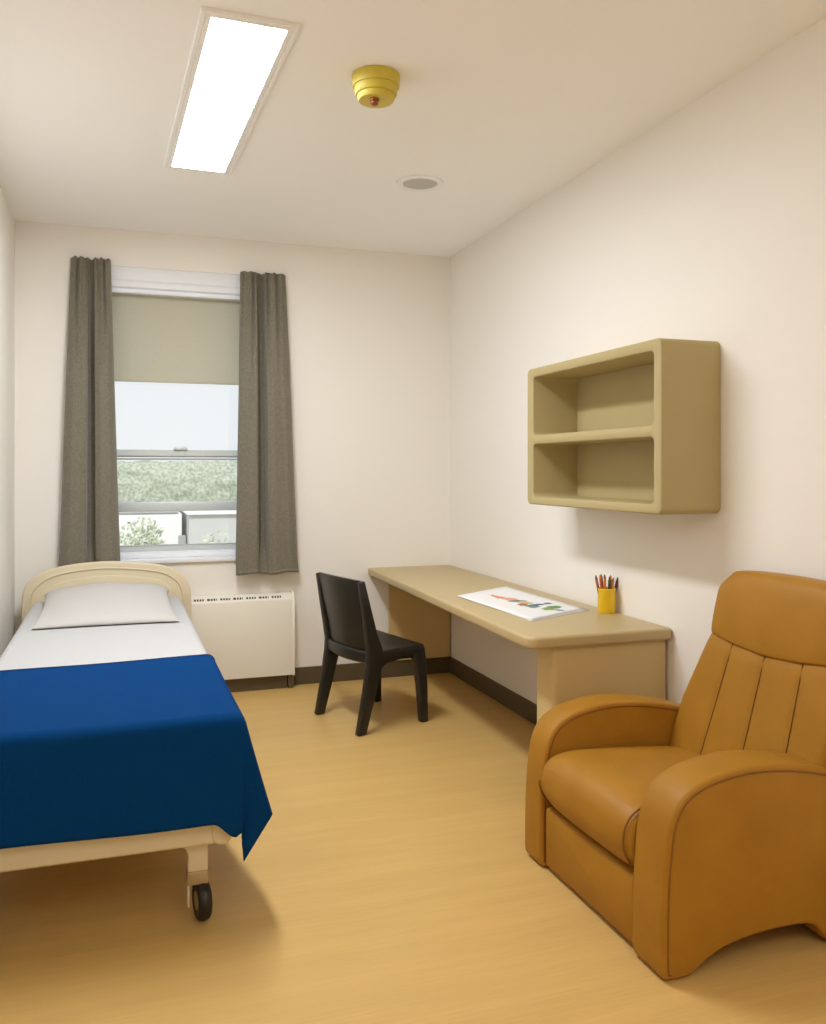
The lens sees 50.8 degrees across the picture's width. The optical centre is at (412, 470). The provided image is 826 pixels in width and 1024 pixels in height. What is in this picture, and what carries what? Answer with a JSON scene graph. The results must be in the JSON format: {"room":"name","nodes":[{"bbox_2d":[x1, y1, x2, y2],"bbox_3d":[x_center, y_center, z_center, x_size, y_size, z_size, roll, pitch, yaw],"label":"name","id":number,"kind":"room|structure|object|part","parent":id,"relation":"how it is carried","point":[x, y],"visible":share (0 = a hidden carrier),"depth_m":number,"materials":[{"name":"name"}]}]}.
{"room":"care facility","nodes":[
{"label":"care facility","id":0,"kind":"room"},
{"bbox_2d":[0,186,14,656],"bbox_3d":[-1.138,-0.037,1.314,0.200,2.774,8.021,0,0,-19],"label":"wall","id":1,"kind":"structure","parent":0,"point":[7,222],"depth_m":4.59,"materials":[{"name":"white paint"}]},
{"bbox_2d":[15,220,449,684],"bbox_3d":[-1.043,-0.037,5.476,2.660,2.774,0.200,0,0,-19],"label":"wall","id":2,"kind":"structure","parent":0,"point":[369,330],"depth_m":5.53,"materials":[{"name":"white paint"}]},
{"bbox_2d":[59,256,119,566],"bbox_3d":[-1.867,-0.299,5.020,0.342,1.870,0.114,0,0,-19],"label":"curtain","id":3,"kind":"object","parent":2,"relation":"hanging from","point":[89,525],"visible":0.9,"depth_m":5.00,"materials":[{"name":"grey fabric"}]},
{"bbox_2d":[111,266,239,384],"bbox_3d":[-1.428,-0.869,5.294,0.898,0.675,0.090,0,0,-19],"label":"roller blind","id":4,"kind":"object","parent":2,"relation":"attached to","point":[170,326],"visible":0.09,"depth_m":5.30,"materials":[{"name":"beige fabric"}]},
{"bbox_2d":[117,446,236,563],"bbox_3d":[-1.439,-0.325,5.325,0.940,1.764,0.212,0,0,-19],"label":"window","id":5,"kind":"structure","parent":2,"relation":"in","point":[199,552],"depth_m":5.33,"materials":[{"name":"white paint"}]},
{"bbox_3d":[-1.465,-0.625,5.402,0.824,1.089,0.030,0,0,-19],"label":"sash","id":6,"kind":"part","parent":5,"relation":"part of","materials":[{"name":"silver metal"}]},
{"bbox_3d":[-1.427,0.544,5.289,0.940,0.026,0.137,0,0,-19],"label":"sill","id":7,"kind":"part","parent":5,"relation":"part of","materials":[{"name":"white paint"}]},
{"bbox_3d":[-1.459,-0.336,5.383,0.900,1.742,0.090,0,0,-19],"label":"frame","id":8,"kind":"part","parent":5,"relation":"part of","materials":[{"name":"white paint"}]},
{"bbox_2d":[236,271,298,575],"bbox_3d":[-0.897,-0.291,5.349,0.389,1.860,0.121,0,0,-19],"label":"curtain","id":9,"kind":"object","parent":2,"relation":"hanging from","point":[266,537],"visible":1,"depth_m":5.32,"materials":[{"name":"grey fabric"}]},
{"bbox_2d":[294,657,448,684],"bbox_3d":[-0.255,1.296,5.632,1.044,0.108,0.012,0,0,-19],"label":"baseboard","id":10,"kind":"structure","parent":2,"relation":"attached to","point":[352,671],"depth_m":5.60,"materials":[{"name":"brown plastic"}]},
{"bbox_2d":[0,673,825,1023],"bbox_3d":[0.216,1.410,1.774,3.060,0.120,8.021,0,0,-19],"label":"floor","id":11,"kind":"structure","parent":0,"point":[391,877],"depth_m":2.58,"materials":[{"name":"plastic"}]},
{"bbox_2d":[0,561,230,920],"bbox_3d":[-1.315,0.935,3.724,0.915,0.828,2.682,0,0,-19],"label":"hospital bed","id":12,"kind":"object","parent":11,"relation":"on","point":[195,841],"visible":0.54,"depth_m":2.58,"materials":[{"name":"beige plastic"}]},
{"bbox_2d":[0,596,206,669],"bbox_3d":[-1.313,0.836,3.711,0.800,0.215,2.604,0,0,-19],"label":"sheet","id":13,"kind":"object","parent":12,"relation":"on","point":[79,645],"visible":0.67,"depth_m":3.67,"materials":[{"name":"grey fabric"}]},
{"bbox_2d":[31,583,178,628],"bbox_3d":[-1.570,0.667,4.462,0.661,0.117,0.890,0,0,-19],"label":"pillow","id":14,"kind":"object","parent":13,"relation":"on","point":[97,603],"visible":1,"depth_m":4.25,"materials":[{"name":"grey fabric"}]},
{"bbox_2d":[0,654,272,860],"bbox_3d":[-0.983,0.938,2.846,0.926,0.445,0.916,0,0,-19],"label":"blanket","id":15,"kind":"object","parent":13,"relation":"on","point":[155,745],"visible":1,"depth_m":2.50,"materials":[{"name":"blue fabric"}]},
{"bbox_3d":[-1.740,0.855,4.975,0.915,0.669,0.040,0,0,-19],"label":"headboard","id":16,"kind":"part","parent":12,"relation":"part of","materials":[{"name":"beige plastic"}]},
{"bbox_3d":[-1.733,0.854,4.955,0.732,0.509,0.006,0,0,-19],"label":"inset panel","id":17,"kind":"part","parent":12,"relation":"part of","materials":[{"name":"beige plastic"}]},
{"bbox_3d":[-0.921,1.028,2.473,0.788,0.155,0.048,0,0,-19],"label":"foot rail","id":18,"kind":"part","parent":12,"relation":"part of","materials":[{"name":"beige plastic"}]},
{"bbox_3d":[-0.684,1.131,2.609,0.130,0.133,0.060,0,0,-19],"label":"leg","id":19,"kind":"part","parent":12,"relation":"part of","materials":[{"name":"beige plastic"}]},
{"bbox_2d":[191,591,294,691],"bbox_3d":[-1.139,1.054,5.280,0.833,0.592,0.104,0,0,-19],"label":"radiator","id":20,"kind":"object","parent":11,"relation":"on","point":[250,637],"visible":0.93,"depth_m":5.29,"materials":[{"name":"beige metal"}]},
{"bbox_2d":[314,572,427,736],"bbox_3d":[-0.236,0.954,4.749,0.509,0.793,0.528,0,0,-39],"label":"chair","id":21,"kind":"object","parent":11,"relation":"on","point":[350,632],"visible":1,"depth_m":4.59,"materials":[{"name":"black plastic"}]},
{"bbox_3d":[-0.478,0.958,4.850,0.160,0.784,0.048,0,0,-39],"label":"leg","id":22,"kind":"part","parent":21,"relation":"part of","materials":[{"name":"black plastic"}]},
{"bbox_3d":[-0.378,0.751,4.636,0.123,0.388,0.455,0,0,-33],"label":"backrest","id":23,"kind":"part","parent":21,"relation":"part of","materials":[{"name":"black plastic"}]},
{"bbox_3d":[-0.225,0.958,4.460,0.160,0.784,0.048,0,0,-39],"label":"leg","id":24,"kind":"part","parent":21,"relation":"part of","materials":[{"name":"black plastic"}]},
{"bbox_3d":[-0.217,0.967,4.765,0.421,0.070,0.516,0,0,-39],"label":"seat","id":25,"kind":"part","parent":21,"relation":"part of","materials":[{"name":"black plastic"}]},
{"bbox_3d":[-0.228,1.149,5.059,0.104,0.401,0.058,0,0,-39],"label":"leg","id":26,"kind":"part","parent":21,"relation":"part of","materials":[{"name":"black plastic"}]},
{"bbox_3d":[0.029,1.149,4.663,0.102,0.401,0.058,0,0,-39],"label":"leg","id":27,"kind":"part","parent":21,"relation":"part of","materials":[{"name":"black plastic"}]},
{"bbox_2d":[368,565,670,721],"bbox_3d":[0.341,0.990,4.537,0.640,0.718,2.466,0,0,-19],"label":"desk","id":28,"kind":"object","parent":11,"relation":"on","point":[589,652],"visible":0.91,"depth_m":3.50,"materials":[{"name":"beige laminate"}]},
{"bbox_3d":[0.041,0.960,5.719,0.424,0.562,0.012,0,0,-19],"label":"wall panel","id":29,"kind":"part","parent":28,"relation":"part of","materials":[{"name":"beige wood"}]},
{"bbox_2d":[501,590,588,620],"bbox_3d":[0.514,0.629,4.137,0.394,0.001,0.967,0,0,-19],"label":"paper","id":30,"kind":"object","parent":28,"relation":"on","point":[581,610],"visible":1,"depth_m":3.79,"materials":[{"name":"white paper"}]},
{"bbox_2d":[457,586,584,619],"bbox_3d":[0.489,0.627,4.159,0.396,0.002,0.990,0,0,-19],"label":"painting","id":31,"kind":"object","parent":30,"relation":"on","point":[523,604],"visible":1,"depth_m":4.12,"materials":[{"name":"paper"}]},
{"bbox_3d":[0.757,1.014,3.490,0.504,0.670,0.140,0,0,-19],"label":"panel","id":32,"kind":"part","parent":28,"relation":"part of","materials":[{"name":"beige wood"}]},
{"bbox_2d":[598,587,615,613],"bbox_3d":[0.858,0.576,3.853,0.082,0.108,0.082,0,0,-19],"label":"pencil cup","id":33,"kind":"object","parent":28,"relation":"on","point":[606,597],"visible":0.89,"depth_m":3.82,"materials":[{"name":"yellow plastic"}]},
{"bbox_2d":[595,575,598,592],"bbox_3d":[0.825,0.543,3.849,0.037,0.158,0.012,0,0,0],"label":"pencil","id":34,"kind":"object","parent":33,"relation":"in","point":[596,578],"visible":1,"depth_m":3.85,"materials":[{"name":"brown wood"}]},
{"bbox_2d":[599,575,602,588],"bbox_3d":[0.836,0.541,3.835,0.032,0.163,0.012,0,0,-15],"label":"pencil","id":35,"kind":"object","parent":33,"relation":"in","point":[600,578],"visible":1,"depth_m":3.83,"materials":[{"name":"brown wood"}]},
{"bbox_2d":[608,576,610,588],"bbox_3d":[0.866,0.544,3.837,0.016,0.155,0.012,0,0,45],"label":"pencil","id":36,"kind":"object","parent":33,"relation":"in","point":[609,579],"visible":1,"depth_m":3.83,"materials":[{"name":"green wood"}]},
{"bbox_2d":[525,570,825,979],"bbox_3d":[0.855,0.842,2.780,0.740,1.012,0.826,0,0,-19],"label":"armchair","id":37,"kind":"object","parent":11,"relation":"on","point":[695,827],"visible":1,"depth_m":2.54,"materials":[{"name":"brown leather"}]},
{"bbox_3d":[0.737,1.238,2.753,0.432,0.200,0.543,0,0,-19],"label":"panel","id":38,"kind":"part","parent":37,"relation":"part of","materials":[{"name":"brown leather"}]},
{"bbox_3d":[0.751,1.079,3.114,0.722,0.538,0.124,0,0,-19],"label":"armrest","id":39,"kind":"part","parent":37,"relation":"part of","materials":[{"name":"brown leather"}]},
{"bbox_2d":[541,746,700,865],"bbox_3d":[0.803,1.033,2.775,0.637,0.196,0.541,0,0,-19],"label":"seat cushion","id":40,"kind":"object","parent":37,"relation":"on","point":[597,793],"depth_m":2.70,"materials":[{"name":"leather"}]},
{"bbox_3d":[0.972,1.079,2.464,0.722,0.538,0.148,0,0,-19],"label":"armrest","id":41,"kind":"part","parent":37,"relation":"part of","materials":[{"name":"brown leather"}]},
{"bbox_3d":[1.099,0.803,2.806,0.202,0.494,0.705,0,0,-19],"label":"backrest","id":42,"kind":"part","parent":37,"relation":"part of","materials":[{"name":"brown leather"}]},
{"bbox_2d":[0,0,825,256],"bbox_3d":[0.216,-1.484,1.774,3.060,0.120,8.021,0,0,-19],"label":"ceiling","id":43,"kind":"structure","parent":0,"point":[505,103],"depth_m":3.37,"materials":[{"name":"white paint"}]},
{"bbox_2d":[163,6,300,174],"bbox_3d":[-0.762,-1.418,3.414,0.310,0.013,1.486,0,0,-20],"label":"recessed light","id":44,"kind":"object","parent":43,"relation":"in","point":[238,69],"visible":1,"depth_m":3.18,"materials":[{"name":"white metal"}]},
{"bbox_2d":[352,65,399,107],"bbox_3d":[-0.134,-1.365,3.139,0.174,0.117,0.174,0,0,-19],"label":"smoke detector","id":45,"kind":"object","parent":43,"relation":"attached to","point":[374,86],"visible":1,"depth_m":3.08,"materials":[{"name":"yellow plastic"}]},
{"bbox_2d":[396,175,443,191],"bbox_3d":[0.035,-1.420,4.311,0.236,0.008,0.236,0,0,-19],"label":"ceiling speaker","id":46,"kind":"object","parent":43,"relation":"attached to","point":[415,183],"visible":1,"depth_m":4.30,"materials":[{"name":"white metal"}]},
{"bbox_2d":[403,179,436,188],"bbox_3d":[0.035,-1.421,4.311,0.171,0.004,0.171,0,0,-19],"label":"grille","id":47,"kind":"object","parent":46,"relation":"attached to","point":[407,183],"depth_m":4.31,"materials":[{"name":"grey metal"}]},
{"bbox_2d":[450,17,825,703],"bbox_3d":[1.570,-0.037,2.235,0.200,2.774,8.021,0,0,-19],"label":"wall","id":48,"kind":"structure","parent":0,"point":[709,224],"depth_m":3.47,"materials":[{"name":"white paint"}]},
{"bbox_2d":[449,656,536,724],"bbox_3d":[1.470,1.296,2.201,0.012,0.108,7.621,0,0,-19],"label":"baseboard","id":49,"kind":"structure","parent":48,"relation":"attached to","point":[513,701],"depth_m":5.08,"materials":[{"name":"brown plastic"}]},
{"bbox_2d":[528,338,719,513],"bbox_3d":[0.838,-0.159,3.671,0.256,0.639,1.078,0,0,-19],"label":"wall shelf","id":50,"kind":"object","parent":48,"relation":"attached to","point":[635,428],"visible":1,"depth_m":3.62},
{"label":"outside","id":51,"kind":"structure","parent":0,"visible":0},
{"bbox_3d":[-7.504,3.450,37.596,70.000,0.200,63.979,0,0,-19],"label":"ground","id":52,"kind":"structure","parent":51,"visible":0},
{"bbox_2d":[119,517,165,545],"bbox_3d":[-3.912,2.006,12.602,0.752,2.690,0.720,0,0,-19],"label":"shrub","id":53,"kind":"object","parent":52,"relation":"on","point":[147,535],"visible":0.41,"depth_m":12.56,"materials":[{"name":"green plant"}]},
{"bbox_2d":[119,511,185,545],"bbox_3d":[-6.867,2.030,15.410,5.320,2.640,2.600,0,0,-19],"label":"building","id":54,"kind":"structure","parent":52,"relation":"on","point":[171,521],"depth_m":15.00,"materials":[{"name":"white concrete"}]},
{"bbox_3d":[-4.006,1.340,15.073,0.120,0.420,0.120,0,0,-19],"label":"doorway","id":55,"kind":"part","parent":54,"relation":"part of","materials":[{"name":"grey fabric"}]},
{"bbox_2d":[117,460,236,501],"bbox_3d":[-3.762,1.558,20.381,18.004,3.585,1.821,0,0,-19],"label":"hedge","id":56,"kind":"object","parent":52,"relation":"on","point":[143,480],"visible":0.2,"depth_m":19.23,"materials":[{"name":"green plant"}]},
{"bbox_2d":[179,510,235,543],"bbox_3d":[-2.188,2.038,16.684,4.400,2.625,3.200,0,0,-19],"label":"building","id":57,"kind":"structure","parent":52,"relation":"on","point":[195,524],"depth_m":14.71,"materials":[{"name":"white"}]},
{"bbox_2d":[199,529,232,542],"bbox_3d":[-2.993,2.132,13.356,0.822,2.439,0.828,0,0,-19],"label":"shrub","id":58,"kind":"object","parent":52,"relation":"on","point":[218,533],"visible":0.06,"depth_m":13.35,"materials":[{"name":"green plant"}]}
]}

